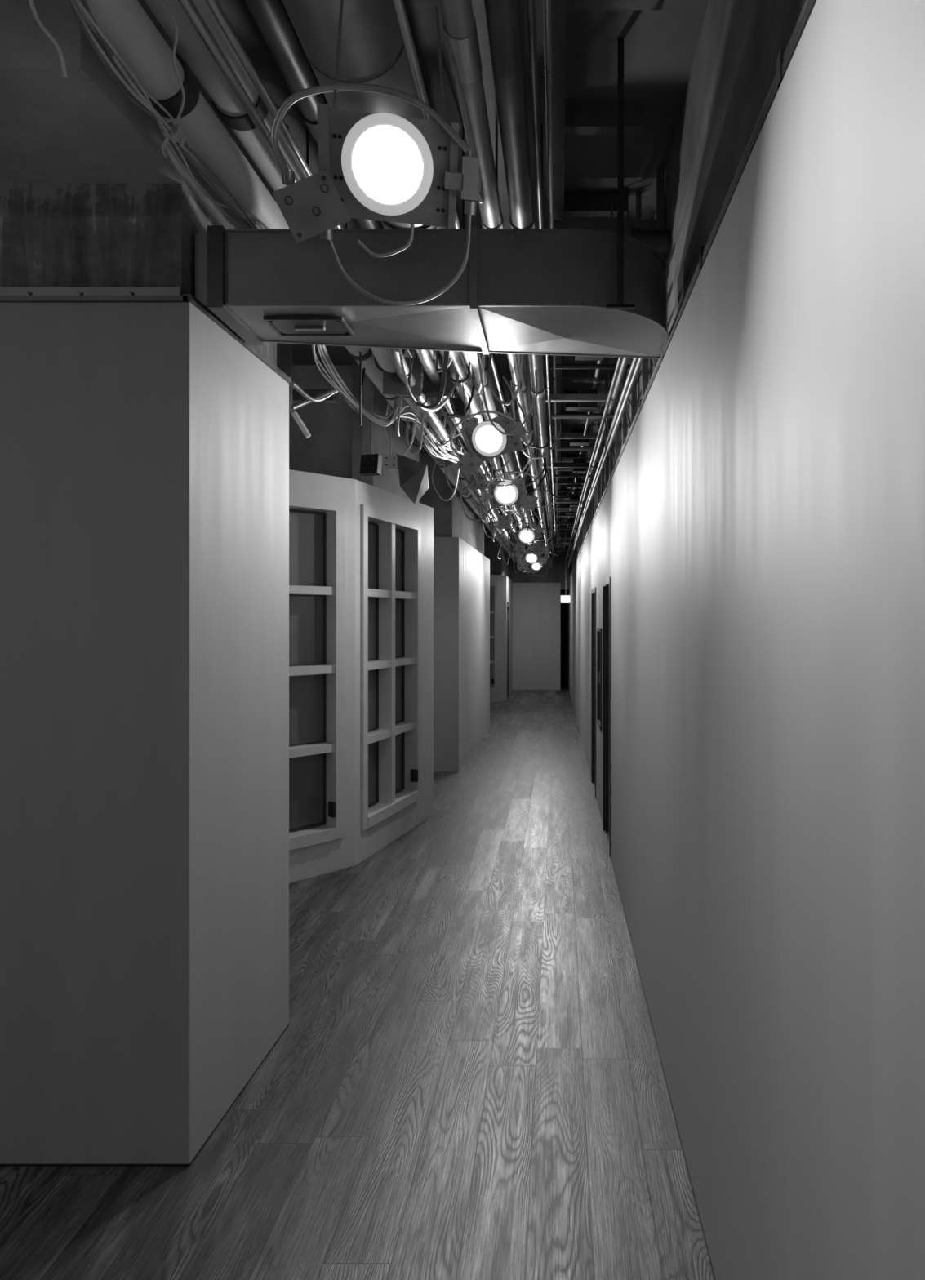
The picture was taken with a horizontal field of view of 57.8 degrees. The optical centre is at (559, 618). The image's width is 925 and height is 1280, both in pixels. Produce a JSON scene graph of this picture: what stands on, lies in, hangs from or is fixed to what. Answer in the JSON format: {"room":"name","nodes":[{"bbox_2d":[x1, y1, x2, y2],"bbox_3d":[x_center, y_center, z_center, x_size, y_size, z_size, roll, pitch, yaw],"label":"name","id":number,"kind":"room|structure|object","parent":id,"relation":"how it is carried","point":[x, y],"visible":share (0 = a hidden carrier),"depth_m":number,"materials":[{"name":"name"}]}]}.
{"room":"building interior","nodes":[
{"label":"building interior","id":0,"kind":"room"},
{"bbox_2d":[0,0,277,366],"bbox_3d":[-2.585,-1.425,2.760,2.830,0.850,1.400,0,0,0],"label":"wall","id":1,"kind":"structure","parent":0,"point":[91,197],"depth_m":2.59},
{"bbox_2d":[0,302,512,1163],"bbox_3d":[-2.535,-0.075,11.238,2.930,3.550,17.325,0,0,0],"label":"wall","id":2,"kind":"structure","parent":0,"point":[148,866],"depth_m":2.58,"materials":[{"name":"paint"}]},
{"bbox_2d":[0,1023,288,1165],"bbox_3d":[-2.565,1.696,3.022,2.870,0.007,0.897,0,0,0],"label":"baseboard","id":3,"kind":"structure","parent":2,"relation":"attached to","point":[268,1053],"depth_m":2.57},
{"bbox_2d":[0,287,291,383],"bbox_3d":[-2.561,-1.012,3.018,2.878,0.056,0.905,0,0,0],"label":"trim","id":4,"kind":"structure","parent":2,"relation":"attached to","point":[6,294],"depth_m":2.60,"materials":[{"name":"metal"}]},
{"bbox_2d":[288,493,345,850],"bbox_3d":[-1.855,0.340,5.258,0.150,2.280,1.078,0,0,41],"label":"window","id":5,"kind":"structure","parent":2,"relation":"in","point":[317,525],"depth_m":5.57,"materials":[{"name":"paint"}]},
{"bbox_2d":[360,504,421,830],"bbox_3d":[-1.319,0.340,6.333,0.150,2.280,1.082,0,0,12],"label":"window","id":6,"kind":"structure","parent":2,"relation":"in","point":[391,543],"depth_m":6.31,"materials":[{"name":"paint"}]},
{"bbox_2d":[489,582,497,691],"bbox_3d":[-1.679,0.375,16.597,0.150,2.210,1.080,0,0,41],"label":"window","id":7,"kind":"structure","parent":2,"relation":"in","point":[493,586],"depth_m":16.94,"materials":[{"name":"paint"}]},
{"bbox_2d":[506,604,509,699],"bbox_3d":[-1.166,0.700,17.899,0.145,2.000,0.901,0,0,0],"label":"door","id":8,"kind":"structure","parent":2,"relation":"in","point":[508,606],"depth_m":18.30,"materials":[{"name":"wood"}]},
{"bbox_2d":[0,680,714,1279],"bbox_3d":[-1.000,1.750,10.250,6.400,0.100,26.900,0,0,0],"label":"floor","id":9,"kind":"structure","parent":0,"point":[464,1079],"depth_m":2.90,"materials":[{"name":"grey wood"}]},
{"bbox_2d":[276,363,508,577],"bbox_3d":[-1.700,-1.375,12.900,1.100,0.950,13.800,0,0,0],"label":"wall","id":10,"kind":"structure","parent":0,"point":[337,442],"depth_m":6.05,"materials":[{"name":"paint"}]},
{"bbox_2d":[217,0,708,542],"bbox_3d":[-1.000,-1.925,10.250,6.400,0.150,26.900,0,0,0],"label":"ceiling","id":11,"kind":"structure","parent":0,"point":[660,46],"depth_m":2.91,"materials":[{"name":"paint"}]},
{"bbox_2d":[75,0,516,562],"bbox_3d":[-1.020,-1.585,9.050,0.139,0.529,21.100,0,0,0],"label":"insulated pipe","id":12,"kind":"object","parent":11,"relation":"hanging from","point":[125,24],"visible":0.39,"depth_m":2.23,"materials":[{"name":"metal"}]},
{"bbox_2d":[396,408,428,504],"bbox_3d":[-0.888,-0.995,5.094,0.033,0.583,0.261,0,0,39],"label":"flap","id":13,"kind":"object","parent":12,"relation":"hanging from","point":[413,474],"visible":0.98,"depth_m":5.07,"materials":[{"name":"metal"}]},
{"bbox_2d":[277,342,337,438],"bbox_3d":[-1.654,-1.361,4.178,1.092,0.979,0.563,0,0,0],"label":"pipe","id":14,"kind":"object","parent":11,"relation":"hanging from","point":[299,396],"visible":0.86,"depth_m":4.01,"materials":[{"name":"metal"}]},
{"bbox_2d":[144,0,521,554],"bbox_3d":[-0.945,-1.654,9.050,0.152,0.391,21.100,0,0,0],"label":"insulated pipe","id":15,"kind":"object","parent":11,"relation":"hanging from","point":[190,46],"visible":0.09,"depth_m":2.32,"materials":[{"name":"metal"}]},
{"bbox_2d":[177,0,507,532],"bbox_3d":[-0.860,-1.627,9.050,0.033,0.446,21.100,0,0,0],"label":"conduit","id":16,"kind":"object","parent":11,"relation":"attached to","point":[190,10],"visible":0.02,"depth_m":2.14,"materials":[{"name":"metal"}]},
{"bbox_2d":[204,0,514,537],"bbox_3d":[-0.800,-1.628,9.050,0.029,0.444,21.100,0,0,0],"label":"conduit","id":17,"kind":"object","parent":11,"relation":"attached to","point":[213,5],"visible":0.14,"depth_m":2.21,"materials":[{"name":"metal"}]},
{"bbox_2d":[360,380,382,475],"bbox_3d":[-1.202,-1.359,5.298,0.125,0.882,0.075,0,0,17],"label":"junction box","id":18,"kind":"object","parent":11,"relation":"hanging from","point":[371,464],"visible":0.97,"depth_m":5.28,"materials":[{"name":"metal"}]},
{"bbox_2d":[244,0,526,549],"bbox_3d":[-0.765,-1.700,9.050,0.101,0.300,21.100,0,0,0],"label":"pipe","id":19,"kind":"object","parent":11,"relation":"hanging from","point":[271,18],"visible":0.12,"depth_m":2.32,"materials":[{"name":"metal"}]},
{"bbox_2d":[382,404,397,469],"bbox_3d":[-1.060,-1.367,5.199,0.094,0.865,0.052,0,0,-11],"label":"junction box","id":20,"kind":"object","parent":11,"relation":"hanging from","point":[389,460],"visible":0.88,"depth_m":5.18,"materials":[{"name":"paint"}]},
{"bbox_2d":[382,349,421,397],"bbox_3d":[-0.760,-1.436,3.998,0.177,0.727,0.106,0,0,-17],"label":"junction box","id":21,"kind":"object","parent":11,"relation":"hanging from","point":[393,384],"visible":0.48,"depth_m":3.97,"materials":[{"name":"metal"}]},
{"bbox_2d":[281,0,538,548],"bbox_3d":[-0.560,-1.648,9.050,0.308,0.404,21.100,0,0,0],"label":"pipe","id":22,"kind":"object","parent":11,"relation":"hanging from","point":[373,51],"visible":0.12,"depth_m":2.17,"materials":[{"name":"metal"}]},
{"bbox_2d":[195,38,669,359],"bbox_3d":[-0.388,-1.416,2.908,1.565,0.868,0.545,0,0,0],"label":"air duct","id":23,"kind":"object","parent":11,"relation":"hanging from","point":[581,292],"visible":0.98,"depth_m":2.65,"materials":[{"name":"metal"}]},
{"bbox_2d":[422,351,450,398],"bbox_3d":[-0.621,-1.464,4.198,0.125,0.672,0.080,0,0,23],"label":"junction box","id":24,"kind":"object","parent":11,"relation":"hanging from","point":[430,390],"visible":0.6,"depth_m":4.18,"materials":[{"name":"metal"}]},
{"bbox_2d":[437,406,453,465],"bbox_3d":[-0.855,-1.475,6.199,0.114,0.650,0.063,0,0,-11],"label":"junction box","id":25,"kind":"object","parent":11,"relation":"hanging from","point":[440,461],"visible":0.39,"depth_m":6.18,"materials":[{"name":"metal"}]},
{"bbox_2d":[446,390,466,417],"bbox_3d":[-0.591,-1.484,4.799,0.104,0.632,0.057,0,0,11],"label":"junction box","id":26,"kind":"object","parent":11,"relation":"hanging from","point":[457,402],"visible":0.52,"depth_m":4.77,"materials":[{"name":"metal"}]},
{"bbox_2d":[370,347,549,557],"bbox_3d":[-0.518,-1.453,11.311,0.680,0.694,15.978,0,0,0],"label":"pipe","id":27,"kind":"object","parent":11,"relation":"hanging from","point":[388,359],"visible":0.33,"depth_m":4.54,"materials":[{"name":"metal"}]},
{"bbox_2d":[66,0,494,522],"bbox_3d":[-0.904,-1.154,4.863,0.351,0.467,6.368,0,0,4],"label":"cable bundle","id":28,"kind":"object","parent":27,"relation":"hanging from","point":[187,150],"visible":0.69,"depth_m":2.42,"materials":[{"name":"grey plastic"}]},
{"bbox_2d":[28,0,185,157],"bbox_3d":[-0.968,-1.271,1.880,0.136,0.376,0.568,0,0,0],"label":"cable","id":29,"kind":"object","parent":28,"relation":"attached to","point":[173,124],"visible":0.98,"depth_m":2.01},
{"bbox_2d":[448,368,532,486],"bbox_3d":[-0.347,-0.981,4.184,0.404,0.621,0.236,0,0,29],"label":"ceiling light","id":30,"kind":"object","parent":27,"relation":"hanging from","point":[483,442],"visible":0.98,"depth_m":4.14,"materials":[{"name":"white"}]},
{"bbox_2d":[480,450,537,527],"bbox_3d":[-0.360,-0.975,5.968,0.422,0.626,0.209,0,0,11],"label":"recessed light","id":31,"kind":"object","parent":27,"relation":"hanging from","point":[515,494],"visible":0.9,"depth_m":5.93,"materials":[{"name":"white"}]},
{"bbox_2d":[507,510,547,555],"bbox_3d":[-0.363,-0.996,8.961,0.457,0.606,0.196,0,0,15],"label":"recessed light","id":32,"kind":"object","parent":27,"relation":"hanging from","point":[531,535],"visible":0.96,"depth_m":8.93,"materials":[{"name":"white"}]},
{"bbox_2d":[518,539,547,572],"bbox_3d":[-0.376,-0.979,11.865,0.414,0.622,0.229,0,0,0],"label":"recessed light","id":33,"kind":"object","parent":27,"relation":"hanging from","point":[526,557],"visible":0.77,"depth_m":11.83,"materials":[{"name":"white"}]},
{"bbox_2d":[524,550,547,576],"bbox_3d":[-0.404,-1.034,14.268,0.422,0.591,0.258,0,0,-3],"label":"recessed light","id":34,"kind":"object","parent":27,"relation":"hanging from","point":[531,568],"visible":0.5,"depth_m":14.24,"materials":[{"name":"white"}]},
{"bbox_2d":[392,0,542,555],"bbox_3d":[-0.360,-1.608,9.050,0.029,0.484,21.100,0,0,0],"label":"conduit","id":35,"kind":"object","parent":11,"relation":"attached to","point":[399,6],"visible":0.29,"depth_m":2.10,"materials":[{"name":"metal"}]},
{"bbox_2d":[461,360,478,427],"bbox_3d":[-0.498,-1.417,4.599,0.083,0.767,0.057,0,0,-29],"label":"junction box","id":36,"kind":"object","parent":11,"relation":"hanging from","point":[473,420],"visible":0.41,"depth_m":4.58,"materials":[{"name":"metal"}]},
{"bbox_2d":[469,473,486,489],"bbox_3d":[-0.650,-1.413,6.598,0.125,0.774,0.075,0,0,-17],"label":"junction box","id":37,"kind":"object","parent":11,"relation":"hanging from","point":[475,486],"visible":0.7,"depth_m":6.57,"materials":[{"name":"metal"}]},
{"bbox_2d":[439,0,549,557],"bbox_3d":[-0.235,-1.605,9.050,0.080,0.490,21.100,0,0,0],"label":"conduit pipe","id":38,"kind":"object","parent":11,"relation":"hanging from","point":[459,24],"visible":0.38,"depth_m":2.21,"materials":[{"name":"metal"}]},
{"bbox_2d":[270,0,484,306],"bbox_3d":[-0.351,-0.962,1.631,0.419,0.618,0.193,0,0,-13],"label":"light fixture","id":39,"kind":"object","parent":38,"relation":"hanging from","point":[388,167],"visible":1,"depth_m":1.60,"materials":[{"name":"white"}]},
{"bbox_2d":[497,467,511,528],"bbox_3d":[-0.529,-1.333,7.998,0.125,0.933,0.075,0,0,17],"label":"junction box","id":40,"kind":"object","parent":11,"relation":"hanging from","point":[504,520],"visible":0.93,"depth_m":7.98,"materials":[{"name":"metal"}]},
{"bbox_2d":[508,537,523,552],"bbox_3d":[-0.501,-1.282,9.598,0.166,1.037,0.100,0,0,-17],"label":"junction box","id":41,"kind":"object","parent":11,"relation":"hanging from","point":[513,540],"visible":0.35,"depth_m":9.55,"materials":[{"name":"metal"}]},
{"bbox_2d":[484,0,555,561],"bbox_3d":[-0.130,-1.603,9.050,0.090,0.495,21.100,0,0,0],"label":"pipe","id":42,"kind":"object","parent":11,"relation":"attached to","point":[503,16],"visible":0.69,"depth_m":2.32,"materials":[{"name":"metal"}]},
{"bbox_2d":[516,557,528,568],"bbox_3d":[-0.554,-1.276,12.497,0.166,1.048,0.086,0,0,-6],"label":"junction box","id":43,"kind":"object","parent":11,"relation":"hanging from","point":[519,566],"visible":0.5,"depth_m":12.46,"materials":[{"name":"metal"}]},
{"bbox_2d":[533,542,544,554],"bbox_3d":[-0.258,-1.308,10.498,0.146,0.985,0.075,0,0,-6],"label":"junction box","id":44,"kind":"object","parent":11,"relation":"hanging from","point":[539,548],"visible":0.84,"depth_m":10.47,"materials":[{"name":"metal"}]},
{"bbox_2d":[525,0,556,559],"bbox_3d":[-0.065,-1.619,9.050,0.025,0.462,21.100,0,0,0],"label":"conduit","id":45,"kind":"object","parent":11,"relation":"attached to","point":[531,7],"visible":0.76,"depth_m":2.43,"materials":[{"name":"metal"}]},
{"bbox_2d":[542,557,552,568],"bbox_3d":[-0.192,-1.293,12.997,0.166,1.014,0.086,0,0,-6],"label":"junction box","id":46,"kind":"object","parent":11,"relation":"hanging from","point":[548,564],"visible":0.67,"depth_m":12.96,"materials":[{"name":"metal"}]},
{"bbox_2d":[542,0,558,557],"bbox_3d":[-0.030,-1.649,9.050,0.025,0.402,21.100,0,0,0],"label":"conduit","id":47,"kind":"object","parent":11,"relation":"attached to","point":[546,4],"visible":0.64,"depth_m":2.45,"materials":[{"name":"metal"}]},
{"bbox_2d":[560,595,569,603],"bbox_3d":[0.140,-1.105,18.997,0.220,1.491,0.046,0,0,0],"label":"exit sign","id":48,"kind":"object","parent":11,"relation":"hanging from","point":[564,598],"visible":0.78,"depth_m":18.97,"materials":[{"name":"paint"}]},
{"bbox_2d":[544,217,631,555],"bbox_3d":[0.163,-1.603,11.317,0.526,0.493,15.134,0,0,0],"label":"cable tray","id":49,"kind":"object","parent":11,"relation":"attached to","point":[582,400],"visible":0.56,"depth_m":6.97,"materials":[{"name":"metal"}]},
{"bbox_2d":[359,348,577,575],"bbox_3d":[-0.408,-1.160,10.387,1.118,0.684,13.784,0,0,0],"label":"cables","id":50,"kind":"object","parent":49,"relation":"hanging from","point":[446,356],"visible":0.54,"depth_m":4.59,"materials":[{"name":"metal"}]},
{"bbox_2d":[562,192,626,552],"bbox_3d":[0.164,-1.679,11.150,0.046,0.341,15.701,0,0,-1],"label":"conduit","id":51,"kind":"object","parent":11,"relation":"attached to","point":[597,371],"visible":0.3,"depth_m":5.70,"materials":[{"name":"metal"}]},
{"bbox_2d":[565,192,628,559],"bbox_3d":[0.233,-1.595,11.150,0.044,0.510,15.701,0,0,-1],"label":"conduit","id":52,"kind":"object","parent":11,"relation":"attached to","point":[620,359],"visible":0.51,"depth_m":5.70,"materials":[{"name":"grey metal"}]},
{"bbox_2d":[567,192,639,557],"bbox_3d":[0.285,-1.626,11.150,0.055,0.447,15.701,0,0,-1],"label":"conduit","id":53,"kind":"object","parent":11,"relation":"attached to","point":[624,360],"visible":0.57,"depth_m":5.70,"materials":[{"name":"metal"}]},
{"bbox_2d":[568,192,641,564],"bbox_3d":[0.290,-1.553,11.150,0.048,0.593,15.701,0,0,-1],"label":"conduit","id":54,"kind":"object","parent":11,"relation":"attached to","point":[634,361],"visible":0.52,"depth_m":5.53,"materials":[{"name":"metal"}]},
{"bbox_2d":[567,192,643,568],"bbox_3d":[0.274,-1.499,11.150,0.046,0.701,15.701,0,0,-1],"label":"conduit","id":55,"kind":"object","parent":11,"relation":"attached to","point":[639,362],"visible":0.55,"depth_m":5.70,"materials":[{"name":"metal"}]},
{"bbox_2d":[551,0,663,540],"bbox_3d":[0.130,-1.795,8.400,0.340,0.110,22.800,0,0,0],"label":"cable tray","id":56,"kind":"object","parent":11,"relation":"hanging from","point":[567,119],"depth_m":2.98,"materials":[{"name":"black metal"}]},
{"bbox_2d":[508,542,568,689],"bbox_3d":[-0.530,-0.075,19.900,1.540,3.550,0.200,0,0,0],"label":"wall","id":57,"kind":"structure","parent":0,"point":[536,600],"depth_m":19.80,"materials":[{"name":"paint"}]},
{"bbox_2d":[560,589,566,679],"bbox_3d":[0.050,-0.075,23.100,1.100,3.550,0.200,0,0,0],"label":"wall","id":58,"kind":"structure","parent":0,"point":[563,592],"depth_m":23.00,"materials":[{"name":"black paint"}]},
{"bbox_2d":[568,0,805,577],"bbox_3d":[0.480,-1.415,10.001,0.200,0.870,26.001,0,0,-1],"label":"wall","id":59,"kind":"structure","parent":0,"point":[733,71],"depth_m":2.40,"materials":[{"name":"concrete"}]},
{"bbox_2d":[544,220,671,254],"bbox_3d":[0.200,-1.520,3.424,0.520,0.280,0.352,0,0,0],"label":"stub","id":60,"kind":"object","parent":59,"relation":"attached to","point":[645,231],"visible":0.31,"depth_m":3.45,"materials":[{"name":"metal"}]},
{"bbox_2d":[572,168,664,563],"bbox_3d":[0.343,-1.442,9.725,0.083,0.815,12.660,0,0,-1],"label":"framing","id":61,"kind":"object","parent":59,"relation":"attached to","point":[604,477],"visible":0.16,"depth_m":5.60,"materials":[{"name":"metal"}]},
{"bbox_2d":[569,0,817,575],"bbox_3d":[0.366,-1.006,8.250,0.052,0.053,22.501,0,0,-1],"label":"trim","id":62,"kind":"structure","parent":59,"relation":"attached to","point":[784,56],"depth_m":1.86,"materials":[{"name":"metal"}]},
{"bbox_2d":[566,0,924,1279],"bbox_3d":[0.400,0.360,10.001,0.140,2.680,26.001,0,0,-1],"label":"wall","id":63,"kind":"structure","parent":0,"point":[757,530],"depth_m":1.45,"materials":[{"name":"paint"}]},
{"bbox_2d":[591,586,595,798],"bbox_3d":[0.407,0.700,8.251,0.145,2.000,0.801,0,0,0],"label":"door","id":64,"kind":"structure","parent":63,"relation":"in","point":[593,590],"depth_m":8.61,"materials":[{"name":"wood"}]},
{"bbox_2d":[596,627,601,730],"bbox_3d":[0.397,0.510,7.225,0.121,0.860,0.551,0,0,0],"label":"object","id":65,"kind":"object","parent":63,"relation":"attached to","point":[598,629],"visible":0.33,"depth_m":7.47,"materials":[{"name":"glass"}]},
{"bbox_2d":[602,577,610,856],"bbox_3d":[0.424,0.700,6.321,0.145,2.000,0.801,0,0,0],"label":"door","id":66,"kind":"structure","parent":63,"relation":"in","point":[606,583],"depth_m":6.67,"materials":[{"name":"metal"}]},
{"bbox_2d":[610,857,715,1279],"bbox_3d":[0.410,1.696,1.455,0.010,0.007,8.910,0,0,-1],"label":"baseboard","id":67,"kind":"structure","parent":63,"relation":"attached to","point":[611,858],"depth_m":2.82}
]}

